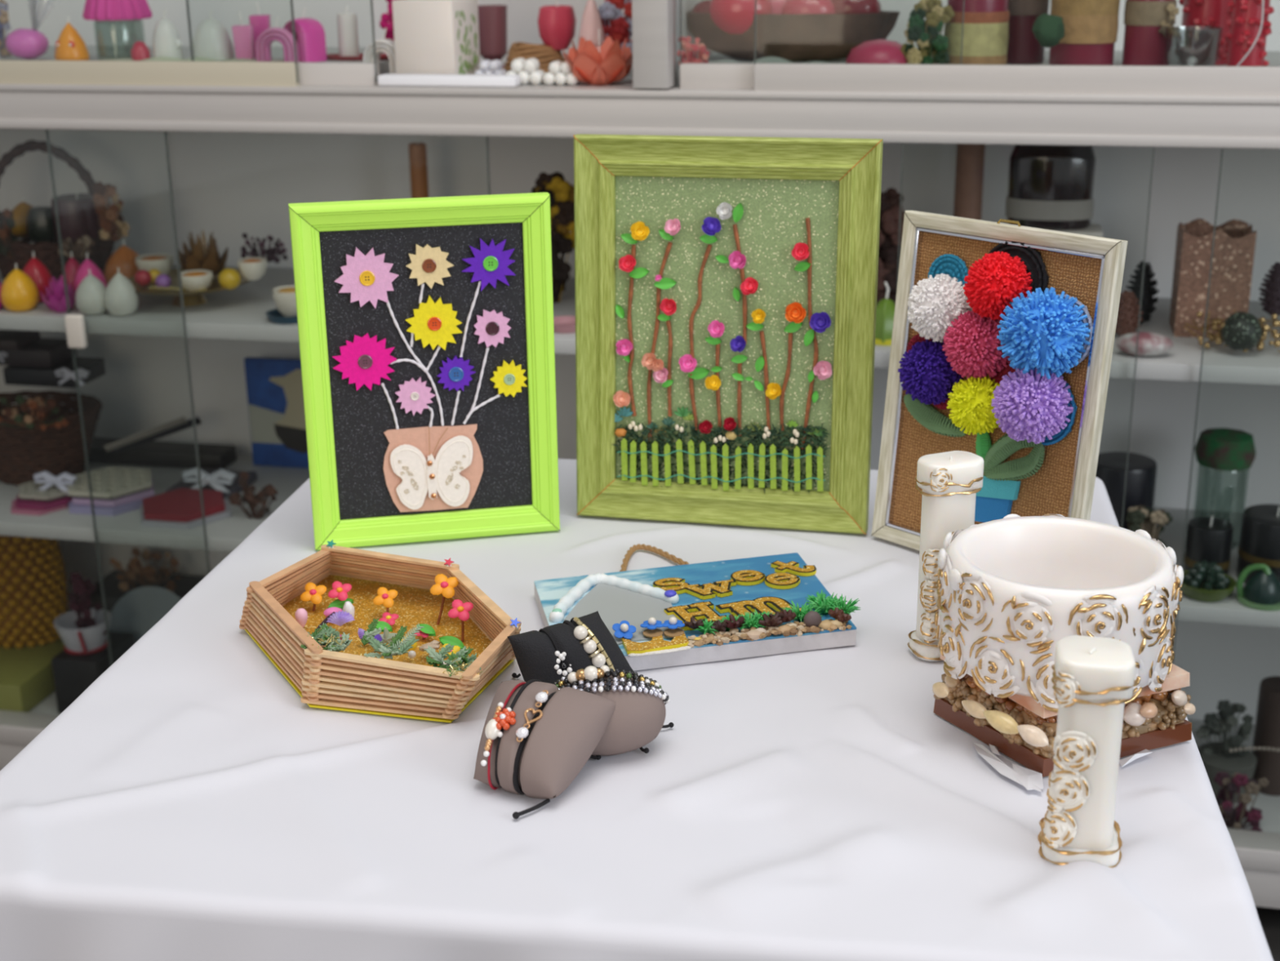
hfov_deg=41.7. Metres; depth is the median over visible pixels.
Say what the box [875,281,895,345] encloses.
candle
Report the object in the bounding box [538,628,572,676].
bracelet
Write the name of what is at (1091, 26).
pillar candle
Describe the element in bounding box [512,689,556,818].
bracelet
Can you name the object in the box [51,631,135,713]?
box
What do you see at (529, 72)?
candle
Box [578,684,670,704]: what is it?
bracelet
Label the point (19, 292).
candle
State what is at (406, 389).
flower
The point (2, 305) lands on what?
candle
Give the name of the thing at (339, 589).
flower
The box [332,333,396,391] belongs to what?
flower
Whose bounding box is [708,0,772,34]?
candle
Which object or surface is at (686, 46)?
candle
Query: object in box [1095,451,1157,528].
pillar candle
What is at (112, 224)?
bunch
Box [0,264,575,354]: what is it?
shelf
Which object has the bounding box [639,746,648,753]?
cord
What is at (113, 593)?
box
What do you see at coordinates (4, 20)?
bunch
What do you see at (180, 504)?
coaster
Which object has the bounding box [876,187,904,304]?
bunch
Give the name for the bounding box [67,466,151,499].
coaster
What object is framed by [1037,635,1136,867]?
pillar candle
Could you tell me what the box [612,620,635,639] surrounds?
flower
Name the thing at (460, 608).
flower
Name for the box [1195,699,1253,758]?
bunch
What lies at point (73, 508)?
coaster
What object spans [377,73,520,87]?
tray
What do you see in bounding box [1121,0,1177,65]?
pillar candle
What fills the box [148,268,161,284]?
candle
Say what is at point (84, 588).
bunch
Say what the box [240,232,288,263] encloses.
bunch
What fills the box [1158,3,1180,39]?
bunch
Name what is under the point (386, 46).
candle
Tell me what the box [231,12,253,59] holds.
candle
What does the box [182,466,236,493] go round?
ribbon bow
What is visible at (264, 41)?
candle
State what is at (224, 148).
display cabinet
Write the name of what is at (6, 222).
bunch
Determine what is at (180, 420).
stick
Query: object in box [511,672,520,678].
cord
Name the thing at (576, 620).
bracelet
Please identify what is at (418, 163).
pillar candle
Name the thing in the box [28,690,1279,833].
shelf
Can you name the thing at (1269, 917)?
floor
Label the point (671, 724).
cord
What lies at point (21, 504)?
coaster
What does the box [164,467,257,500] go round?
box
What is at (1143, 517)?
bunch
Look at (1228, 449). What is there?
lid
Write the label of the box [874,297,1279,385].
shelf
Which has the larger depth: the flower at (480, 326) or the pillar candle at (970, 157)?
the pillar candle at (970, 157)
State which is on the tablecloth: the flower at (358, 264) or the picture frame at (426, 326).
the picture frame at (426, 326)
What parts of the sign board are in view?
house plate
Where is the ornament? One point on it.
(413, 482)
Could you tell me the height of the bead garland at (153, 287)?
0.007 m
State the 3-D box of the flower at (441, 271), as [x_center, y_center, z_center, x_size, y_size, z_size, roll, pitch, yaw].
[-0.188,-0.191,1.500,0.043,0.041,0.003,-4,18,-11]
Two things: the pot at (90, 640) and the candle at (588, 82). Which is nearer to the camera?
the candle at (588, 82)
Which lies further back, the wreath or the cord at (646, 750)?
the wreath
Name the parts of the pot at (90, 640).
bead trim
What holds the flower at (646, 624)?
on the sign board
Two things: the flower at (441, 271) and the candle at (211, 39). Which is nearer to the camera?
the flower at (441, 271)
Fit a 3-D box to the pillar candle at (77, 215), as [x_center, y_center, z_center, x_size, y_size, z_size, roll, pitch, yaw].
[-0.870,-0.407,2.607,0.077,0.088,0.077,3,19,12]
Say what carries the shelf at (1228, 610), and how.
attached to the display cabinet
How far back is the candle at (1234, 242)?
2.16 m
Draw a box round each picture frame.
[288,192,559,550]
[573,133,883,534]
[871,210,1128,551]
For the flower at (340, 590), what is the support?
on the tray at (350, 629)
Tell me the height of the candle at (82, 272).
0.078 m
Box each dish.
[265,308,297,324]
[553,315,575,333]
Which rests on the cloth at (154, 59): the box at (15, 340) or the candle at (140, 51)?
the candle at (140, 51)
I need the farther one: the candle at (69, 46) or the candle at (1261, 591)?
the candle at (69, 46)
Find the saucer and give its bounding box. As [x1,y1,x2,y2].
[326,53,389,60]
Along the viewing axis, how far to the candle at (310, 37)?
2.28 m
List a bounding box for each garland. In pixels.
[148,285,206,291]
[1183,310,1279,351]
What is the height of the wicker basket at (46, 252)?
0.218 m
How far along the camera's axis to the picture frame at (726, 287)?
1.56 m
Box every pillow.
[473,680,615,799]
[507,611,635,683]
[560,673,666,755]
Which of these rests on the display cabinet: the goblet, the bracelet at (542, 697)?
the goblet
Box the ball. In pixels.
[1031,13,1064,48]
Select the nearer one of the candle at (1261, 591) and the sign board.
the sign board
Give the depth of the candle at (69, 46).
2.31 m
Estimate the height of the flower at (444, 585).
0.015 m
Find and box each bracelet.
[480,682,525,789]
[492,679,541,786]
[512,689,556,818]
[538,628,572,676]
[551,665,658,684]
[555,665,661,688]
[557,676,662,689]
[562,619,605,667]
[567,680,669,697]
[569,617,614,671]
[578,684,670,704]
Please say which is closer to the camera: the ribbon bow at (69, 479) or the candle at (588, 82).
the candle at (588, 82)
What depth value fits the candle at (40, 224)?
2.58 m
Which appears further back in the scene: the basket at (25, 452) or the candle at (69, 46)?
the basket at (25, 452)
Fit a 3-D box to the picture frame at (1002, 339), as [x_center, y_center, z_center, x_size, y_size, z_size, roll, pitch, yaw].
[0.313,-0.074,1.462,0.113,0.305,0.221,-14,23,-35]
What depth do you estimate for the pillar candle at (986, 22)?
2.05 m
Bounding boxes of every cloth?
[101,57,284,62]
[707,56,834,63]
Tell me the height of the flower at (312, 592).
0.005 m
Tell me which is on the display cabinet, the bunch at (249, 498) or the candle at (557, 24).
the bunch at (249, 498)
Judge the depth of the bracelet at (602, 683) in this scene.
1.15 m
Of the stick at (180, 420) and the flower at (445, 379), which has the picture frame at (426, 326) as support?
the flower at (445, 379)
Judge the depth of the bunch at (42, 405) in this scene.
2.56 m
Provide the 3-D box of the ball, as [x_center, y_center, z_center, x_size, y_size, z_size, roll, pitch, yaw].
[0.489,-0.539,2.013,0.039,0.040,0.039,3,19,12]
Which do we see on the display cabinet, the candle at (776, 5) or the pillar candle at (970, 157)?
the pillar candle at (970, 157)
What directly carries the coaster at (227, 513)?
on the display cabinet
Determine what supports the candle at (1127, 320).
on the display cabinet
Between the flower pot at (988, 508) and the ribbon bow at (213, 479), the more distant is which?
the ribbon bow at (213, 479)
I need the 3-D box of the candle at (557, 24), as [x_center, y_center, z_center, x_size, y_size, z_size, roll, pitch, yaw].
[-0.113,-0.622,2.281,0.051,0.070,0.053,3,19,12]
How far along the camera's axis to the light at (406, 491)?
1.55 m
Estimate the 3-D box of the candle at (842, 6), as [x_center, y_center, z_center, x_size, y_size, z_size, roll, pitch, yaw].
[0.279,-0.616,2.203,0.075,0.061,0.045,3,19,12]
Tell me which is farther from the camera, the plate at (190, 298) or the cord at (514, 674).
the plate at (190, 298)
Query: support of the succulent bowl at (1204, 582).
on the display cabinet
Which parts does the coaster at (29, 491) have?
plate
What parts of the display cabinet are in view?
door handle, rail, rail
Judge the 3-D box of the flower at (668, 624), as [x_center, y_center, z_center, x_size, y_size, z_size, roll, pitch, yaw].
[0.025,0.113,1.321,0.018,0.003,0.019,-5,19,-14]
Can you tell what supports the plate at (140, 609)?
on the display cabinet
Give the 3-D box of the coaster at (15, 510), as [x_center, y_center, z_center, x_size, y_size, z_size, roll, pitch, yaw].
[-0.919,0.036,2.573,0.093,0.006,0.081,3,19,12]
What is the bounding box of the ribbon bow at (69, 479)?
[33,471,77,495]
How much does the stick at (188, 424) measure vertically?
0.058 m
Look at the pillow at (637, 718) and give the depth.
1.14 m
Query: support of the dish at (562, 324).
on the display cabinet
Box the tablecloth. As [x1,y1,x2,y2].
[0,458,1273,960]
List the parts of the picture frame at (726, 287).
frame rail, twig stem, twig stem, twig stem, twig stem, twig stem, frame rail, frame rail, twig stem, twig stem, twig stem, twig stem, twig stem, frame rail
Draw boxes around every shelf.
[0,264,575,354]
[0,453,309,551]
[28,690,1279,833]
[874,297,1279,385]
[1153,506,1279,627]
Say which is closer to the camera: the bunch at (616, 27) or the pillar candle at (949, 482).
the pillar candle at (949, 482)
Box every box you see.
[0,328,40,350]
[0,337,76,367]
[0,638,65,712]
[3,356,106,388]
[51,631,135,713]
[80,568,204,613]
[88,437,236,469]
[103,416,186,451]
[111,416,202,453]
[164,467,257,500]
[391,0,479,74]
[1055,223,1102,237]
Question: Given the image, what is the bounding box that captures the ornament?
[410,478,418,490]
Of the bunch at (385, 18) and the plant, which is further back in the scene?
the bunch at (385, 18)
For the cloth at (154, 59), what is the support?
on the display cabinet
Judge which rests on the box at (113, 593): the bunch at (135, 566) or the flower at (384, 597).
the bunch at (135, 566)
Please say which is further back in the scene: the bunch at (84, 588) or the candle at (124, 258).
the bunch at (84, 588)
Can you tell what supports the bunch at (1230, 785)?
on the display cabinet
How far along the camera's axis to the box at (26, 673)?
2.70 m
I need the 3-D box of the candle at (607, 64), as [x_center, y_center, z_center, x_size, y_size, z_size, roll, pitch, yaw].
[-0.050,-0.543,2.153,0.092,0.069,0.094,3,19,12]
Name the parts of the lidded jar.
ruffled lid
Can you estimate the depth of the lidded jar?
2.31 m
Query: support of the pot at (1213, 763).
on the display cabinet
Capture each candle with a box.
[0,263,39,311]
[0,282,4,309]
[5,0,50,59]
[11,197,33,236]
[22,251,53,302]
[26,206,55,242]
[40,275,75,312]
[50,190,99,247]
[54,16,89,60]
[62,251,80,292]
[73,252,107,292]
[75,268,107,315]
[104,239,139,284]
[104,266,138,315]
[130,40,150,60]
[134,269,151,286]
[135,253,173,275]
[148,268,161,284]
[151,8,184,58]
[155,273,171,288]
[177,229,228,276]
[177,269,213,291]
[189,8,235,60]
[217,268,240,289]
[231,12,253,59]
[237,257,266,279]
[248,1,271,59]
[255,16,299,62]
[272,284,297,316]
[283,7,327,62]
[337,5,359,56]
[363,27,395,75]
[408,136,429,198]
[474,59,506,74]
[505,57,545,84]
[537,0,576,49]
[542,60,580,85]
[562,29,632,84]
[577,0,604,47]
[587,81,612,84]
[676,35,709,66]
[690,0,711,13]
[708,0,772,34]
[769,0,786,13]
[782,0,835,13]
[831,0,881,13]
[845,39,907,63]
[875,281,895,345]
[907,450,983,661]
[934,513,1183,712]
[943,0,1009,64]
[946,0,1008,12]
[953,143,985,220]
[1006,0,1048,64]
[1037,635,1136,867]
[1048,0,1119,65]
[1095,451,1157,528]
[1115,289,1142,336]
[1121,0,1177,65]
[1168,217,1257,337]
[1174,0,1232,65]
[1183,515,1233,574]
[1222,0,1274,66]
[1235,503,1279,583]
[1235,563,1279,610]
[1252,675,1279,795]
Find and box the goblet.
[477,4,507,69]
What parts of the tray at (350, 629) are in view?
board, twig stem, twig stem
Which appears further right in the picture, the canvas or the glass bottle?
the glass bottle
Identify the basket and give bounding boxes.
[0,139,115,284]
[0,390,102,485]
[0,534,67,648]
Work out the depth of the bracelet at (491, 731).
1.11 m
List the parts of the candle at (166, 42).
arm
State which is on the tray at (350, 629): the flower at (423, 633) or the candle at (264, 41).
the flower at (423, 633)
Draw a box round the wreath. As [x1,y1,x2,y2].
[531,171,574,302]
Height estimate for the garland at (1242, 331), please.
0.052 m
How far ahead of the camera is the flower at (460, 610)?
1.33 m
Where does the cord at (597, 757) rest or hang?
on the tablecloth
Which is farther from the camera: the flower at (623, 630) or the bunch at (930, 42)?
the bunch at (930, 42)
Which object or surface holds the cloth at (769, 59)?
on the display cabinet
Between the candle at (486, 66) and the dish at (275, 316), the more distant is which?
the dish at (275, 316)
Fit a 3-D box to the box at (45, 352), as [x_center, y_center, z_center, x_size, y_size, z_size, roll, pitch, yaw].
[-0.973,-0.205,2.684,0.111,0.028,0.087,3,19,12]
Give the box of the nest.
[503,42,565,73]
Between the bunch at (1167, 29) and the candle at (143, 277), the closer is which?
the bunch at (1167, 29)
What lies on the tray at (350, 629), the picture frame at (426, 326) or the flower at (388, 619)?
the flower at (388, 619)
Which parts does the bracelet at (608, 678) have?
cord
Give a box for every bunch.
[0,0,11,57]
[0,208,20,257]
[0,395,71,430]
[58,235,94,257]
[68,572,106,635]
[92,181,129,241]
[110,547,180,592]
[228,471,278,519]
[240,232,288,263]
[379,0,394,53]
[598,0,632,63]
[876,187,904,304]
[900,0,955,64]
[1125,505,1173,545]
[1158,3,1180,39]
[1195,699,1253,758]
[1213,771,1269,831]
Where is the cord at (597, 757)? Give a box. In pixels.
[590,755,600,759]
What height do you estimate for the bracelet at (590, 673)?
0.039 m
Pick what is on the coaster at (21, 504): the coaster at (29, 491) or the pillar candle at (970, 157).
the coaster at (29, 491)
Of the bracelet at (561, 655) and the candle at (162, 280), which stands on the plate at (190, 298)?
the candle at (162, 280)
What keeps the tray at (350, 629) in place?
on the tablecloth
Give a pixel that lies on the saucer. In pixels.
(329, 56)
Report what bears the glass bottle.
on the lidded box at (1093, 229)
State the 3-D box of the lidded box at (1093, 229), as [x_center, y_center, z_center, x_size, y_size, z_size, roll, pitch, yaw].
[0.556,-0.278,2.262,0.120,0.128,0.064,3,19,12]
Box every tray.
[239,539,521,722]
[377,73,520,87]
[932,653,1195,791]
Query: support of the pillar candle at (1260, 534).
on the display cabinet
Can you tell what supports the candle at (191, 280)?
on the plate at (190, 298)
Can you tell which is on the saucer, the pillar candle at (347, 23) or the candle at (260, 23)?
the pillar candle at (347, 23)
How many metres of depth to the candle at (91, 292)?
2.37 m
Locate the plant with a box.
[400,634,417,651]
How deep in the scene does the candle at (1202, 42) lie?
2.08 m
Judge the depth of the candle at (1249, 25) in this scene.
2.00 m
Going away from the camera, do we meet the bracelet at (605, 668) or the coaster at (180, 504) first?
the bracelet at (605, 668)
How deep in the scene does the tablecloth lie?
1.08 m
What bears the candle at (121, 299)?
on the display cabinet
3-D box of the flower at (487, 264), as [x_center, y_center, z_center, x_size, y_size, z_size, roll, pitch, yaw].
[-0.136,-0.194,1.510,0.049,0.048,0.003,-4,18,-11]
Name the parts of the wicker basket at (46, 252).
handle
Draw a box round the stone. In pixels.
[1115,331,1173,356]
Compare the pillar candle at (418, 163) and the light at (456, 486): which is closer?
the light at (456, 486)
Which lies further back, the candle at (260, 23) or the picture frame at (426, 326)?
the candle at (260, 23)
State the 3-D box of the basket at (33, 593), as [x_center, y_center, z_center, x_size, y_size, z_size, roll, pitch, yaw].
[-1.047,0.156,2.794,0.189,0.224,0.135,3,19,12]
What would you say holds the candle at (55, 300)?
on the display cabinet
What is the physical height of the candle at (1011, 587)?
0.085 m
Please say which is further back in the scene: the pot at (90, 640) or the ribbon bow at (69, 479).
the pot at (90, 640)
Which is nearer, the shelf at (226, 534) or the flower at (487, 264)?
the flower at (487, 264)
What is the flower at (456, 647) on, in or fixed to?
on the tray at (350, 629)
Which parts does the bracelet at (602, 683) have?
cord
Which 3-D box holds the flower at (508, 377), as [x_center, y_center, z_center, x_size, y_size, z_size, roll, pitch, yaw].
[-0.121,-0.094,1.545,0.034,0.036,0.003,-4,18,-11]
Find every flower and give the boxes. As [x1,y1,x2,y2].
[300,582,326,604]
[309,589,316,595]
[328,581,351,600]
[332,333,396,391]
[334,247,398,307]
[336,586,342,592]
[373,586,397,607]
[378,612,398,625]
[382,593,388,599]
[395,377,435,415]
[404,295,462,350]
[405,244,453,288]
[413,630,428,637]
[430,573,459,598]
[436,355,475,391]
[440,581,448,587]
[442,643,460,657]
[448,599,473,620]
[457,605,463,611]
[461,238,515,291]
[473,309,511,346]
[489,359,527,397]
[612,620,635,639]
[640,620,663,629]
[662,619,684,629]
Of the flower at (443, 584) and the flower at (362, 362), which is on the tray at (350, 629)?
the flower at (443, 584)
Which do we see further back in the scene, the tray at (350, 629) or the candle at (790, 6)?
the candle at (790, 6)
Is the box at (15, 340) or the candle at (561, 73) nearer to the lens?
the candle at (561, 73)
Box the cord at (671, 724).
[662,721,674,728]
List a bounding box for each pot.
[53,608,111,654]
[974,496,1013,522]
[1197,742,1257,803]
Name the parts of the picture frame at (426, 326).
frame rail, yarn stem, yarn stem, yarn stem, yarn stem, frame rail, yarn stem, yarn stem, yarn stem, frame rail, yarn stem, yarn stem, yarn stem, yarn stem, frame rail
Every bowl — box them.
[687,10,900,60]
[1180,560,1236,602]
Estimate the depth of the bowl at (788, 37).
2.18 m
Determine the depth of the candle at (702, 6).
2.23 m
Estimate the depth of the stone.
2.08 m
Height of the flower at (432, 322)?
0.051 m
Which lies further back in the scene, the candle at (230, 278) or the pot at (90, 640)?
the pot at (90, 640)
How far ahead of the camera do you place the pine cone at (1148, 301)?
2.23 m
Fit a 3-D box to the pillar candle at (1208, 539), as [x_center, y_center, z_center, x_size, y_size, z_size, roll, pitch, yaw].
[0.758,0.086,2.240,0.059,0.083,0.059,3,19,12]
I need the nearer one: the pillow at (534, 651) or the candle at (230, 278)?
the pillow at (534, 651)
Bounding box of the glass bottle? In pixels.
[1004,144,1096,230]
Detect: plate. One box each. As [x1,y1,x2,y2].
[108,586,181,642]
[127,267,250,306]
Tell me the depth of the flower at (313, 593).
1.40 m
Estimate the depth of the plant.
1.30 m
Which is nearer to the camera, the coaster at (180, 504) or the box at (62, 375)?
the coaster at (180, 504)
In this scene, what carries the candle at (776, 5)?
in the bowl at (788, 37)
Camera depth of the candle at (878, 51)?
2.07 m
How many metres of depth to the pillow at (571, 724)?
1.11 m
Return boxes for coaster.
[11,499,67,515]
[16,493,72,510]
[18,478,69,501]
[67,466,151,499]
[68,496,150,515]
[71,476,154,506]
[139,497,231,529]
[142,488,225,522]
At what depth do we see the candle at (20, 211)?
2.61 m
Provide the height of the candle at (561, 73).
0.030 m
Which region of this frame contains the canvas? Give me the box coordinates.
[244,356,308,468]
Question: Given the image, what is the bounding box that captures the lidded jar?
[82,0,152,57]
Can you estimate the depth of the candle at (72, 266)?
2.46 m
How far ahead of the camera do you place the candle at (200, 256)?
2.45 m
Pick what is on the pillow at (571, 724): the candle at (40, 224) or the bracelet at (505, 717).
the bracelet at (505, 717)
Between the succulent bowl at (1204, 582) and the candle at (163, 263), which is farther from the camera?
the candle at (163, 263)
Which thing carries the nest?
on the display cabinet
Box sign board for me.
[533,543,861,671]
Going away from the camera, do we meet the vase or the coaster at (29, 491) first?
the vase
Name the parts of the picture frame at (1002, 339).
frame rail, frame rail, yarn stem, frame rail, frame rail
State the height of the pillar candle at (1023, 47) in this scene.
0.143 m
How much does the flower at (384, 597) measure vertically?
0.013 m
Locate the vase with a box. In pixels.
[382,423,483,511]
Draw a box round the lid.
[1194,427,1256,471]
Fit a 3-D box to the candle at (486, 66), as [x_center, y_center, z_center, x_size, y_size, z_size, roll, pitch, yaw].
[-0.198,-0.543,2.227,0.042,0.027,0.028,3,19,12]
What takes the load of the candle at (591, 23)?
on the wooden block
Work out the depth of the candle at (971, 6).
2.04 m
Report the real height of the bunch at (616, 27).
0.125 m
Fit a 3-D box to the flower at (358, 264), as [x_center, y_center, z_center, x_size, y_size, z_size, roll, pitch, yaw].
[-0.243,-0.180,1.492,0.057,0.056,0.004,-4,18,-11]
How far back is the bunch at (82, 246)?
2.52 m
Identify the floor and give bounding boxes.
[1255,906,1279,960]
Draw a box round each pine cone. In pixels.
[1125,260,1159,324]
[1258,262,1279,315]
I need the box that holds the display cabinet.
[0,0,1279,908]
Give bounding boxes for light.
[404,488,409,493]
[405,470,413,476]
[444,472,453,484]
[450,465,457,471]
[454,484,459,488]
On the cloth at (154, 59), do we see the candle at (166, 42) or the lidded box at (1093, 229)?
the candle at (166, 42)
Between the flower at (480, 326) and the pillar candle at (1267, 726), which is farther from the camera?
the pillar candle at (1267, 726)
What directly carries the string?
on the display cabinet
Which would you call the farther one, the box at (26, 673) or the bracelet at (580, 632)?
the box at (26, 673)
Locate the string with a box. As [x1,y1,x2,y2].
[1229,746,1279,752]
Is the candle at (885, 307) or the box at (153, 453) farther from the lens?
the box at (153, 453)
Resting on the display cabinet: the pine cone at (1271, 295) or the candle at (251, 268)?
the pine cone at (1271, 295)
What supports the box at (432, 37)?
on the display cabinet

